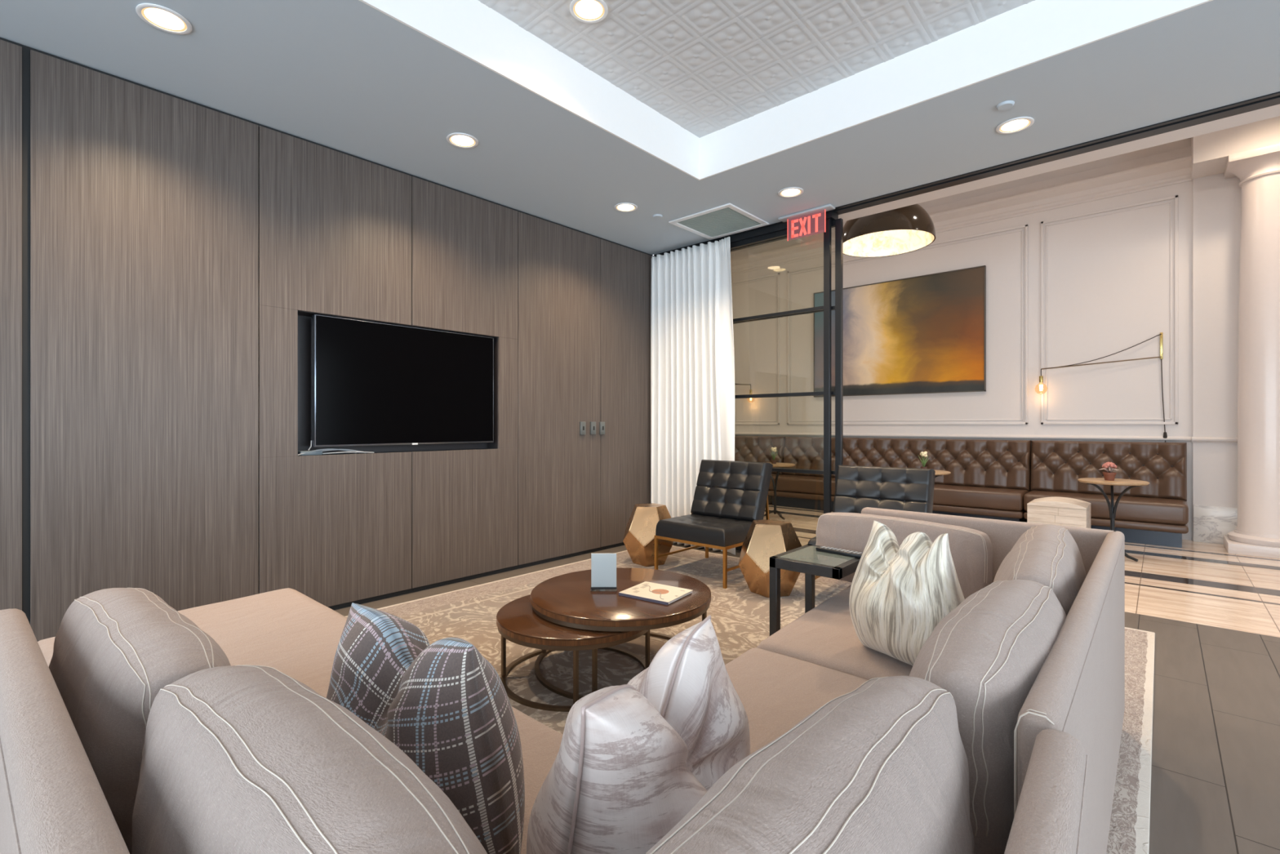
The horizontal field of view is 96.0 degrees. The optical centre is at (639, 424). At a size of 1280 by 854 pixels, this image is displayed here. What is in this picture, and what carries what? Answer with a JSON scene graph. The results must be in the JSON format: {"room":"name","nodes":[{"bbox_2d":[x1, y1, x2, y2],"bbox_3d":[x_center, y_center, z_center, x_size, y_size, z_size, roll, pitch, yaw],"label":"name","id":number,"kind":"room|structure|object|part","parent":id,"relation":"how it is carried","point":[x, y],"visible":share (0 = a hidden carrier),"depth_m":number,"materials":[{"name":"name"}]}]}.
{"room":"hotel lounge","nodes":[
{"label":"hotel lounge","id":0,"kind":"room"},
{"bbox_2d":[0,37,654,641],"bbox_3d":[-2.443,-0.295,3.353,0.200,2.990,7.700,0,0,42],"label":"wall","id":1,"kind":"structure","parent":0,"point":[167,260],"depth_m":3.39,"materials":[{"name":"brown wood"}]},
{"bbox_2d":[297,450,322,455],"bbox_3d":[-2.109,0.178,3.678,0.080,0.028,0.130,0,0,42],"label":"power adapter","id":2,"kind":"object","parent":1,"relation":"on","point":[306,452],"visible":0.74,"depth_m":3.65,"materials":[{"name":"plastic"}]},
{"bbox_2d":[297,440,373,455],"bbox_3d":[-1.986,0.145,3.769,0.048,0.093,0.469,0,0,42],"label":"cable","id":3,"kind":"object","parent":1,"relation":"on","point":[347,451],"visible":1,"depth_m":3.77,"materials":[{"name":"white plastic"}]},
{"bbox_2d":[297,448,496,456],"bbox_3d":[-1.689,0.196,4.165,0.169,0.008,1.459,0,0,42],"label":"niche shelf","id":4,"kind":"object","parent":1,"relation":"attached to","point":[379,451],"depth_m":4.17,"materials":[{"name":"brown wood"}]},
{"bbox_2d":[311,314,493,447],"bbox_3d":[-1.669,-0.280,4.183,0.154,0.841,1.320,0,0,42],"label":"television","id":5,"kind":"object","parent":1,"relation":"attached to","point":[373,384],"visible":1,"depth_m":4.04,"materials":[{"name":"plastic"}]},
{"bbox_2d":[579,421,586,435],"bbox_3d":[-0.526,0.030,5.304,0.027,0.120,0.060,0,0,42],"label":"light switch","id":6,"kind":"object","parent":1,"relation":"attached to","point":[582,424],"visible":1,"depth_m":5.29,"materials":[{"name":"metal"}]},
{"bbox_2d":[590,422,595,434],"bbox_3d":[-0.439,0.030,5.401,0.027,0.120,0.060,0,0,42],"label":"light switch","id":7,"kind":"object","parent":1,"relation":"attached to","point":[593,424],"visible":1,"depth_m":5.39,"materials":[{"name":"metal"}]},
{"bbox_2d":[599,422,604,434],"bbox_3d":[-0.359,0.030,5.489,0.027,0.120,0.060,0,0,42],"label":"light switch","id":8,"kind":"object","parent":1,"relation":"attached to","point":[602,424],"visible":1,"depth_m":5.47,"materials":[{"name":"metal"}]},
{"bbox_2d":[0,0,1279,255],"bbox_3d":[0.618,-1.820,0.520,8.180,0.060,7.600,0,0,42],"label":"ceiling","id":9,"kind":"structure","parent":0,"point":[346,76],"depth_m":3.21,"materials":[{"name":"white paint"}]},
{"bbox_2d":[135,3,191,35],"bbox_3d":[-2.096,-1.786,2.542,0.192,0.007,0.192,0,0,42],"label":"recessed light","id":10,"kind":"object","parent":9,"relation":"in","point":[162,18],"visible":1,"depth_m":2.54,"materials":[{"name":"white plastic"}]},
{"bbox_2d":[446,133,478,148],"bbox_3d":[-1.116,-1.786,3.627,0.192,0.007,0.192,0,0,42],"label":"recessed light","id":11,"kind":"object","parent":9,"relation":"in","point":[463,140],"visible":1,"depth_m":3.63,"materials":[{"name":"white plastic"}]},
{"bbox_2d":[613,202,637,212],"bbox_3d":[-0.117,-1.786,4.741,0.192,0.007,0.192,0,0,42],"label":"recessed light","id":12,"kind":"object","parent":9,"relation":"in","point":[623,207],"visible":1,"depth_m":4.75,"materials":[{"name":"white plastic"}]},
{"bbox_2d":[652,213,662,218],"bbox_3d":[0.151,-1.785,4.940,0.088,0.014,0.088,0,0,42],"label":"sprinkler cover","id":13,"kind":"object","parent":9,"relation":"attached to","point":[657,215],"visible":1,"depth_m":4.92,"materials":[{"name":"white paint"}]},
{"bbox_2d":[650,236,735,555],"bbox_3d":[0.507,-0.281,5.637,1.074,2.923,0.118,0,0,42],"label":"curtain","id":14,"kind":"object","parent":9,"relation":"hanging from","point":[692,360],"visible":0.87,"depth_m":5.65,"materials":[{"name":"white fabric"}]},
{"bbox_2d":[668,203,768,239],"bbox_3d":[0.700,-1.782,5.093,0.636,0.013,0.636,0,0,42],"label":"ceiling vent","id":15,"kind":"object","parent":9,"relation":"in","point":[726,220],"visible":1,"depth_m":5.07,"materials":[{"name":"white plastic"}]},
{"bbox_2d":[677,207,760,236],"bbox_3d":[0.700,-1.784,5.093,0.540,0.009,0.540,0,0,42],"label":"grille","id":16,"kind":"object","parent":15,"relation":"attached to","point":[723,221],"depth_m":5.09,"materials":[{"name":"white metal"}]},
{"bbox_2d":[358,0,1213,180],"bbox_3d":[0.631,-1.950,0.920,4.721,0.323,4.635,0,0,42],"label":"trim","id":17,"kind":"structure","parent":9,"relation":"attached to","point":[1035,31],"depth_m":3.14,"materials":[{"name":"white paint"}]},
{"bbox_2d":[777,186,804,197],"bbox_3d":[1.159,-1.786,4.435,0.192,0.007,0.192,0,0,42],"label":"recessed light","id":18,"kind":"object","parent":9,"relation":"in","point":[792,192],"visible":1,"depth_m":4.43,"materials":[{"name":"white plastic"}]},
{"bbox_2d":[777,204,835,240],"bbox_3d":[1.397,-1.687,4.850,0.470,0.205,0.100,0,0,42],"label":"exit sign","id":19,"kind":"object","parent":9,"relation":"hanging from","point":[824,208],"visible":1,"depth_m":4.85,"materials":[{"name":"red plastic"}]},
{"bbox_2d":[995,100,1014,110],"bbox_3d":[2.043,-1.785,3.225,0.088,0.014,0.088,0,0,42],"label":"sprinkler cover","id":20,"kind":"object","parent":9,"relation":"attached to","point":[1004,105],"visible":1,"depth_m":3.21,"materials":[{"name":"white paint"}]},
{"bbox_2d":[995,116,1034,133],"bbox_3d":[2.239,-1.786,3.444,0.192,0.007,0.192,0,0,42],"label":"recessed light","id":21,"kind":"object","parent":9,"relation":"in","point":[1018,124],"visible":1,"depth_m":3.44,"materials":[{"name":"white plastic"}]},
{"bbox_2d":[478,0,1035,137],"bbox_3d":[0.604,-2.089,0.859,4.798,0.006,4.798,0,0,42],"label":"ceiling","id":22,"kind":"structure","parent":0,"point":[708,67],"depth_m":3.13,"materials":[{"name":"paint"}]},
{"bbox_2d":[569,0,608,23],"bbox_3d":[-0.256,-2.079,2.891,0.192,0.007,0.192,0,0,42],"label":"recessed light","id":23,"kind":"object","parent":22,"relation":"in","point":[588,11],"visible":1,"depth_m":2.89,"materials":[{"name":"white plastic"}]},
{"bbox_2d":[333,503,1279,853],"bbox_3d":[0.805,1.250,2.979,11.200,0.100,11.500,0,0,42],"label":"floor","id":24,"kind":"structure","parent":0,"point":[1215,763],"depth_m":2.70,"materials":[{"name":"grey tile"}]},
{"bbox_2d":[345,545,1155,853],"bbox_3d":[-0.179,1.194,2.628,3.740,0.012,5.200,0,0,42],"label":"rug","id":25,"kind":"object","parent":24,"relation":"on","point":[740,616],"visible":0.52,"depth_m":3.13,"materials":[{"name":"beige carpet"}]},
{"bbox_2d":[0,587,563,853],"bbox_3d":[-1.087,0.786,1.596,2.376,0.742,0.999,0,0,42],"label":"sofa","id":26,"kind":"object","parent":25,"relation":"on","point":[53,800],"visible":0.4,"depth_m":0.93,"materials":[{"name":"beige fabric"}]},
{"bbox_3d":[-0.965,0.771,0.910,1.264,0.713,0.070,0,0,40],"label":"panel","id":27,"kind":"part","parent":26,"relation":"part of","materials":[{"name":"beige fabric"}]},
{"bbox_2d":[48,587,231,853],"bbox_3d":[-1.054,0.562,1.219,0.810,0.366,0.247,0,0,40],"label":"cushion","id":28,"kind":"object","parent":26,"relation":"on","point":[115,649],"visible":0.63,"depth_m":1.02,"materials":[{"name":"beige fabric"}]},
{"bbox_2d":[131,664,487,853],"bbox_3d":[-0.434,0.551,0.716,0.755,0.388,0.290,0,0,40],"label":"cushion","id":29,"kind":"object","parent":26,"relation":"on","point":[238,758],"visible":1,"depth_m":0.63,"materials":[{"name":"beige fabric"}]},
{"bbox_2d":[496,594,649,711],"bbox_3d":[-0.302,1.033,2.739,0.740,0.310,0.740,0,0,42],"label":"coffee table","id":30,"kind":"object","parent":25,"relation":"on","point":[517,622],"visible":0.53,"depth_m":2.46,"materials":[{"name":"brown wood"}]},
{"bbox_3d":[-0.640,1.049,2.704,0.016,0.262,0.016,0,0,42],"label":"leg","id":31,"kind":"part","parent":30,"relation":"part of","materials":[{"name":"brown metal"}]},
{"bbox_3d":[-0.267,1.049,2.401,0.016,0.262,0.016,0,0,42],"label":"leg","id":32,"kind":"part","parent":30,"relation":"part of","materials":[{"name":"brown metal"}]},
{"bbox_3d":[0.037,1.049,2.774,0.016,0.262,0.016,0,0,42],"label":"leg","id":33,"kind":"part","parent":30,"relation":"part of","materials":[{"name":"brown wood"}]},
{"bbox_2d":[530,567,711,699],"bbox_3d":[-0.093,1.004,2.874,0.890,0.368,0.890,0,0,42],"label":"coffee table","id":34,"kind":"object","parent":25,"relation":"on","point":[567,599],"visible":0.8,"depth_m":2.65,"materials":[{"name":"brown wood"}]},
{"bbox_3d":[-0.194,1.020,2.472,0.016,0.320,0.016,0,0,42],"label":"leg","id":35,"kind":"part","parent":34,"relation":"part of","materials":[{"name":"brown metal"}]},
{"bbox_2d":[590,553,617,591],"bbox_3d":[-0.178,0.727,2.864,0.132,0.186,0.047,0,0,0],"label":"card stand","id":36,"kind":"object","parent":34,"relation":"on","point":[603,566],"visible":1,"depth_m":2.85,"materials":[{"name":"clear plastic"}]},
{"bbox_2d":[618,581,692,604],"bbox_3d":[0.078,0.811,2.794,0.278,0.016,0.236,0,0,34],"label":"magazine","id":37,"kind":"object","parent":34,"relation":"on","point":[660,593],"visible":1,"depth_m":2.77,"materials":[{"name":"white paper"}]},
{"bbox_2d":[631,582,684,599],"bbox_3d":[0.082,0.805,2.791,0.246,0.004,0.186,0,0,34],"label":"print","id":38,"kind":"object","parent":37,"relation":"on","point":[651,590],"depth_m":2.79},
{"bbox_3d":[0.309,1.020,2.773,0.016,0.320,0.016,0,0,42],"label":"leg","id":39,"kind":"part","parent":34,"relation":"part of","materials":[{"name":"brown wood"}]},
{"bbox_2d":[622,502,673,566],"bbox_3d":[0.081,0.939,4.967,0.433,0.497,0.456,0,0,12],"label":"accent table","id":40,"kind":"object","parent":25,"relation":"on","point":[638,540],"visible":0.82,"depth_m":4.83,"materials":[{"name":"gold metal"}]},
{"bbox_2d":[654,459,773,588],"bbox_3d":[0.609,0.746,4.679,0.680,0.883,0.720,0,0,42],"label":"lounge chair","id":41,"kind":"object","parent":25,"relation":"on","point":[729,495],"visible":0.96,"depth_m":4.65,"materials":[{"name":"black leather"}]},
{"bbox_3d":[0.131,1.038,4.641,0.022,0.300,0.022,0,0,42],"label":"leg","id":42,"kind":"part","parent":41,"relation":"part of","materials":[{"name":"gold metal"}]},
{"bbox_3d":[0.609,0.898,4.679,0.679,0.021,0.719,0,0,42],"label":"seat rail","id":43,"kind":"part","parent":41,"relation":"part of","materials":[{"name":"brown wood"}]},
{"bbox_3d":[0.559,0.825,4.623,0.660,0.125,0.560,0,0,42],"label":"seat","id":44,"kind":"part","parent":41,"relation":"part of","materials":[{"name":"black leather"}]},
{"bbox_3d":[0.599,1.038,5.159,0.022,0.300,0.022,0,0,42],"label":"leg","id":45,"kind":"part","parent":41,"relation":"part of","materials":[{"name":"brown wood"}]},
{"bbox_3d":[0.619,1.038,4.199,0.022,0.300,0.022,0,0,42],"label":"leg","id":46,"kind":"part","parent":41,"relation":"part of","materials":[{"name":"brown wood"}]},
{"bbox_3d":[0.753,0.550,4.839,0.660,0.492,0.268,0,0,42],"label":"backrest","id":47,"kind":"part","parent":41,"relation":"part of","materials":[{"name":"black leather"}]},
{"bbox_3d":[0.782,0.627,4.870,0.600,0.523,0.204,0,0,42],"label":"frame","id":48,"kind":"part","parent":41,"relation":"part of","materials":[{"name":"gold metal"}]},
{"bbox_2d":[738,519,801,597],"bbox_3d":[0.929,0.939,4.093,0.433,0.497,0.456,0,0,22],"label":"accent table","id":49,"kind":"object","parent":25,"relation":"on","point":[766,539],"visible":0.79,"depth_m":3.97,"materials":[{"name":"gold metal"}]},
{"bbox_2d":[769,543,862,635],"bbox_3d":[0.797,0.878,2.521,0.310,0.618,0.370,0,0,42],"label":"side table","id":50,"kind":"object","parent":25,"relation":"on","point":[806,559],"visible":0.62,"depth_m":2.47,"materials":[{"name":"black metal"}]},
{"bbox_3d":[0.583,0.900,2.489,0.035,0.576,0.035,0,0,42],"label":"leg","id":51,"kind":"part","parent":50,"relation":"part of","materials":[{"name":"black metal"}]},
{"bbox_3d":[0.807,0.900,2.738,0.035,0.576,0.035,0,0,42],"label":"leg","id":52,"kind":"part","parent":50,"relation":"part of","materials":[{"name":"black metal"}]},
{"bbox_3d":[0.797,0.591,2.521,0.310,0.042,0.370,0,0,42],"label":"frame","id":53,"kind":"part","parent":50,"relation":"part of","materials":[{"name":"black metal"}]},
{"bbox_3d":[0.797,0.573,2.521,0.250,0.006,0.310,0,0,42],"label":"glass","id":54,"kind":"part","parent":50,"relation":"part of","materials":[{"name":"clear glass"}]},
{"bbox_2d":[815,546,862,558],"bbox_3d":[0.891,0.559,2.544,0.048,0.019,0.230,0,0,-43],"label":"remote control","id":55,"kind":"object","parent":50,"relation":"on","point":[824,548],"visible":0.91,"depth_m":2.54,"materials":[{"name":"black plastic"}]},
{"bbox_2d":[807,465,935,579],"bbox_3d":[1.601,0.746,3.972,0.680,0.883,0.720,0,0,37],"label":"lounge chair","id":56,"kind":"object","parent":25,"relation":"on","point":[857,488],"visible":0.4,"depth_m":4.10,"materials":[{"name":"black leather"}]},
{"bbox_3d":[1.556,0.825,3.912,0.660,0.125,0.560,0,0,37],"label":"seat","id":57,"kind":"part","parent":56,"relation":"part of","materials":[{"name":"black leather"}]},
{"bbox_3d":[1.731,0.550,4.143,0.660,0.492,0.268,0,0,37],"label":"backrest","id":58,"kind":"part","parent":56,"relation":"part of","materials":[{"name":"black leather"}]},
{"bbox_2d":[724,506,1124,853],"bbox_3d":[0.862,0.786,1.874,1.027,0.744,1.967,0,0,42],"label":"sofa","id":59,"kind":"object","parent":25,"relation":"on","point":[819,657],"visible":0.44,"depth_m":1.62,"materials":[{"name":"beige fabric"}]},
{"bbox_2d":[724,647,868,754],"bbox_3d":[0.462,0.832,1.432,0.895,0.171,0.775,0,0,42],"label":"seat cushion","id":60,"kind":"object","parent":59,"relation":"on","point":[776,691],"depth_m":1.64,"materials":[{"name":"beige fabric"}]},
{"bbox_2d":[756,584,912,679],"bbox_3d":[1.073,0.833,2.157,0.960,0.170,1.110,0,0,42],"label":"seat cushion","id":61,"kind":"object","parent":59,"relation":"on","point":[825,635],"depth_m":1.98,"materials":[{"name":"beige fabric"}]},
{"bbox_2d":[815,512,992,599],"bbox_3d":[1.167,0.584,2.633,0.214,0.322,0.772,0,0,-45],"label":"cushion","id":62,"kind":"object","parent":59,"relation":"on","point":[971,549],"visible":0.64,"depth_m":2.51,"materials":[{"name":"beige fabric"}]},
{"bbox_2d":[848,520,964,665],"bbox_3d":[0.844,0.536,1.839,0.271,0.417,0.375,0,0,-28],"label":"throw pillow","id":63,"kind":"object","parent":59,"relation":"on","point":[899,596],"visible":0.84,"depth_m":1.75,"materials":[{"name":"fabric"}]},
{"bbox_2d":[909,579,1066,853],"bbox_3d":[0.742,0.553,1.196,0.285,0.383,0.798,0,0,42],"label":"cushion","id":64,"kind":"object","parent":59,"relation":"on","point":[989,651],"visible":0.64,"depth_m":0.94,"materials":[{"name":"beige fabric"}]},
{"bbox_3d":[1.500,0.771,2.576,1.012,0.712,0.070,0,0,42],"label":"arm","id":65,"kind":"part","parent":59,"relation":"part of","materials":[{"name":"beige fabric"}]},
{"bbox_2d":[993,524,1086,615],"bbox_3d":[1.315,0.552,1.892,0.260,0.387,1.007,0,0,38],"label":"cushion","id":66,"kind":"object","parent":59,"relation":"on","point":[1048,555],"visible":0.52,"depth_m":1.66,"materials":[{"name":"beige fabric"}]},
{"bbox_3d":[1.223,0.771,1.550,0.053,0.712,1.960,0,0,42],"label":"panel","id":67,"kind":"part","parent":59,"relation":"part of","materials":[{"name":"beige fabric"}]},
{"bbox_2d":[1004,728,1088,853],"bbox_3d":[0.059,0.786,0.608,0.656,0.742,0.981,0,0,42],"label":"sofa","id":68,"kind":"object","parent":25,"relation":"on","point":[1050,817],"visible":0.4,"depth_m":0.65,"materials":[{"name":"beige fabric"}]},
{"bbox_2d":[644,675,973,853],"bbox_3d":[0.152,0.542,0.585,0.298,0.405,0.833,0,0,42],"label":"cushion","id":69,"kind":"object","parent":68,"relation":"on","point":[881,766],"visible":1,"depth_m":0.58,"materials":[{"name":"beige fabric"}]},
{"bbox_2d":[734,435,785,504],"bbox_3d":[1.153,0.690,9.663,2.549,1.020,0.655,0,0,42],"label":"banquette","id":70,"kind":"object","parent":24,"relation":"on","point":[747,448],"visible":0.22,"depth_m":9.19,"materials":[{"name":"brown leather"}]},
{"bbox_2d":[764,462,795,519],"bbox_3d":[1.746,0.849,7.452,0.504,0.697,0.504,0,0,-23],"label":"cafe table","id":71,"kind":"object","parent":24,"relation":"on","point":[775,511],"visible":0.59,"depth_m":7.44,"materials":[{"name":"brown wood"}]},
{"bbox_2d":[769,447,777,463],"bbox_3d":[1.734,0.392,7.463,0.106,0.214,0.109,0,0,42],"label":"potted flower","id":72,"kind":"object","parent":71,"relation":"on","point":[773,449],"visible":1,"depth_m":7.45,"materials":[{"name":"green plant"}]},
{"bbox_2d":[768,436,1031,522],"bbox_3d":[3.289,0.690,7.733,3.196,1.020,0.655,0,0,42],"label":"banquette","id":73,"kind":"object","parent":24,"relation":"on","point":[990,478],"visible":0.74,"depth_m":7.31,"materials":[{"name":"brown leather"}]},
{"bbox_3d":[3.285,1.009,7.729,3.196,0.082,0.625,0,0,42],"label":"seat","id":74,"kind":"part","parent":73,"relation":"part of","materials":[{"name":"brown leather"}]},
{"bbox_3d":[3.262,0.864,7.703,3.196,0.208,0.575,0,0,42],"label":"seat","id":75,"kind":"part","parent":73,"relation":"part of","materials":[{"name":"brown leather"}]},
{"bbox_2d":[933,469,951,478],"bbox_3d":[3.095,0.849,6.274,0.504,0.697,0.504,0,0,-23],"label":"cafe table","id":76,"kind":"object","parent":24,"relation":"on","point":[938,473],"visible":0.16,"depth_m":6.09,"materials":[{"name":"brown wood"}]},
{"bbox_2d":[919,451,928,468],"bbox_3d":[3.086,0.392,6.268,0.106,0.214,0.109,0,0,42],"label":"potted flower","id":77,"kind":"object","parent":76,"relation":"on","point":[922,454],"visible":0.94,"depth_m":6.25,"materials":[{"name":"green plant"}]},
{"bbox_2d":[1026,496,1090,528],"bbox_3d":[4.021,0.956,5.532,0.450,0.488,0.450,0,0,42],"label":"stool","id":78,"kind":"object","parent":24,"relation":"on","point":[1061,511],"visible":0.48,"depth_m":5.38,"materials":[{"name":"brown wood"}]},
{"bbox_3d":[4.021,0.740,5.532,0.450,0.055,0.450,0,0,42],"label":"seat","id":79,"kind":"part","parent":78,"relation":"part of","materials":[{"name":"beige fabric"}]},
{"bbox_2d":[1023,440,1188,547],"bbox_3d":[4.975,0.690,6.209,1.337,1.020,0.655,0,0,42],"label":"banquette","id":80,"kind":"object","parent":24,"relation":"on","point":[1156,513],"visible":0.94,"depth_m":6.08,"materials":[{"name":"brown leather"}]},
{"bbox_3d":[4.972,1.009,6.205,1.337,0.082,0.625,0,0,42],"label":"seat","id":81,"kind":"part","parent":80,"relation":"part of","materials":[{"name":"brown leather"}]},
{"bbox_3d":[4.948,0.864,6.180,1.337,0.208,0.575,0,0,42],"label":"seat","id":82,"kind":"part","parent":80,"relation":"part of","materials":[{"name":"brown leather"}]},
{"bbox_2d":[1077,477,1149,561],"bbox_3d":[4.277,0.849,5.219,0.504,0.697,0.504,0,0,-23],"label":"cafe table","id":83,"kind":"object","parent":24,"relation":"on","point":[1132,483],"visible":0.84,"depth_m":5.19,"materials":[{"name":"brown wood"}]},
{"bbox_2d":[1098,462,1119,480],"bbox_3d":[4.228,0.416,5.198,0.141,0.166,0.243,0,0,42],"label":"potted plant","id":84,"kind":"object","parent":83,"relation":"on","point":[1108,475],"visible":1,"depth_m":5.18,"materials":[{"name":"pink plant"}]},
{"bbox_3d":[4.236,0.464,5.202,0.096,0.072,0.096,0,0,42],"label":"pot","id":85,"kind":"part","parent":84,"relation":"part of","materials":[{"name":"ceramic"}]},
{"bbox_2d":[1192,173,1241,544],"bbox_3d":[7.188,-1.000,4.641,3.955,4.400,0.075,0,0,42],"label":"wall pier","id":86,"kind":"object","parent":24,"relation":"on","point":[1216,199],"visible":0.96,"depth_m":5.84,"materials":[{"name":"white paint"}]},
{"bbox_2d":[1223,143,1279,558],"bbox_3d":[5.909,-0.667,5.406,0.590,3.735,0.576,0,0,42],"label":"column","id":87,"kind":"structure","parent":24,"relation":"on","point":[1257,531],"depth_m":5.33,"materials":[{"name":"paint"}]},
{"bbox_2d":[730,146,1192,540],"bbox_3d":[4.566,-1.000,7.141,11.200,4.400,0.120,0,0,42],"label":"wall","id":88,"kind":"structure","parent":0,"point":[1108,275],"depth_m":6.85,"materials":[{"name":"white paint"}]},
{"bbox_2d":[734,383,751,399],"bbox_3d":[1.450,-0.383,9.766,1.127,1.205,0.124,0,0,44],"label":"lamp","id":89,"kind":"object","parent":88,"relation":"attached to","point":[750,389],"visible":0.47,"depth_m":9.41,"materials":[{"name":"gold metal"}]},
{"bbox_2d":[731,272,779,424],"bbox_3d":[1.328,-1.210,9.972,2.400,2.410,0.022,0,0,42],"label":"trim","id":90,"kind":"structure","parent":88,"relation":"attached to","point":[775,274],"depth_m":9.20,"materials":[{"name":"white paint"}]},
{"bbox_2d":[813,265,986,397],"bbox_3d":[3.491,-1.210,7.996,2.275,1.575,0.049,0,0,42],"label":"painting","id":91,"kind":"object","parent":88,"relation":"attached to","point":[924,334],"visible":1,"depth_m":7.80,"materials":[{"name":"paint"}]},
{"bbox_2d":[786,224,1027,424],"bbox_3d":[3.498,-1.210,8.011,3.170,2.410,0.022,0,0,42],"label":"trim","id":92,"kind":"structure","parent":88,"relation":"attached to","point":[1025,226],"depth_m":7.58,"materials":[{"name":"white paint"}]},
{"bbox_2d":[730,137,1192,275],"bbox_3d":[2.958,-2.850,8.312,7.245,0.620,0.300,0,0,42],"label":"trim","id":93,"kind":"structure","parent":88,"relation":"attached to","point":[1178,171],"depth_m":6.83,"materials":[{"name":"white paint"}]},
{"bbox_2d":[734,431,1237,443],"bbox_3d":[4.491,0.150,7.058,11.200,0.060,0.105,0,0,42],"label":"trim","id":94,"kind":"structure","parent":88,"relation":"attached to","point":[1068,437],"depth_m":6.97,"materials":[{"name":"white paint"}]},
{"bbox_2d":[1039,332,1167,442],"bbox_3d":[5.118,-0.383,6.452,1.162,1.205,0.124,0,0,40],"label":"lamp","id":95,"kind":"object","parent":88,"relation":"attached to","point":[1041,378],"visible":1,"depth_m":6.23,"materials":[{"name":"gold metal"}]},
{"bbox_2d":[1039,376,1043,382],"bbox_3d":[4.721,-0.537,6.786,0.040,0.075,0.040,0,0,42],"label":"socket","id":96,"kind":"object","parent":95,"relation":"attached to","point":[1041,378],"depth_m":6.77,"materials":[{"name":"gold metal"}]},
{"bbox_3d":[5.136,-0.692,6.463,1.054,0.080,0.013,0,0,38],"label":"arm","id":97,"kind":"part","parent":95,"relation":"part of","materials":[{"name":"brown metal"}]},
{"bbox_2d":[1163,431,1167,438],"bbox_3d":[5.576,0.120,6.121,0.036,0.100,0.035,0,0,42],"label":"switch","id":98,"kind":"object","parent":95,"relation":"attached to","point":[1165,436],"depth_m":6.11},
{"bbox_2d":[1040,195,1177,424],"bbox_3d":[5.214,-1.210,6.460,1.195,2.410,0.022,0,0,42],"label":"trim","id":99,"kind":"structure","parent":88,"relation":"attached to","point":[1175,197],"depth_m":6.37,"materials":[{"name":"white paint"}]},
{"bbox_2d":[653,104,1279,255],"bbox_3d":[2.216,-2.542,4.541,11.200,1.516,0.189,0,0,42],"label":"ceiling beam","id":100,"kind":"structure","parent":0,"point":[1273,111],"depth_m":3.87,"materials":[{"name":"white paint"}]},
{"bbox_2d":[655,210,838,257],"bbox_3d":[0.920,-1.754,5.486,1.930,0.057,0.135,0,0,42],"label":"trim","id":101,"kind":"structure","parent":100,"relation":"attached to","point":[830,215],"depth_m":5.16,"materials":[{"name":"black metal"}]},
{"bbox_2d":[729,218,831,551],"bbox_3d":[0.904,-0.275,5.466,1.872,2.910,0.040,0,0,42],"label":"door frame","id":102,"kind":"structure","parent":100,"relation":"in","point":[826,308],"depth_m":4.85,"materials":[{"name":"black metal"}]},
{"bbox_2d":[730,217,843,486],"bbox_3d":[0.985,-0.275,5.479,1.915,2.910,0.040,0,0,42],"label":"door","id":103,"kind":"structure","parent":100,"relation":"in","point":[837,224],"depth_m":4.84,"materials":[{"name":"black metal"}]},
{"bbox_2d":[653,91,1279,256],"bbox_3d":[3.227,-1.808,3.392,8.160,0.064,0.160,0,0,42],"label":"trim","id":104,"kind":"structure","parent":100,"relation":"attached to","point":[1271,100],"depth_m":3.75,"materials":[{"name":"black metal"}]},
{"bbox_2d":[1191,115,1279,179],"bbox_3d":[7.004,-2.868,4.446,3.968,0.665,0.490,0,0,42],"label":"beam","id":105,"kind":"structure","parent":0,"point":[1210,152],"depth_m":5.45,"materials":[{"name":"white paint"}]},
{"bbox_3d":[3.386,-3.230,5.836,11.200,0.140,3.800,0,0,42],"label":"ceiling","id":106,"kind":"structure","parent":0,"visible":0},
{"bbox_2d":[843,204,935,257],"bbox_3d":[2.278,-2.417,5.355,0.836,1.486,0.836,0,0,42],"label":"pendant lamp","id":107,"kind":"object","parent":106,"relation":"hanging from","point":[908,228],"visible":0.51,"depth_m":5.33,"materials":[{"name":"brown metal"}]}
]}

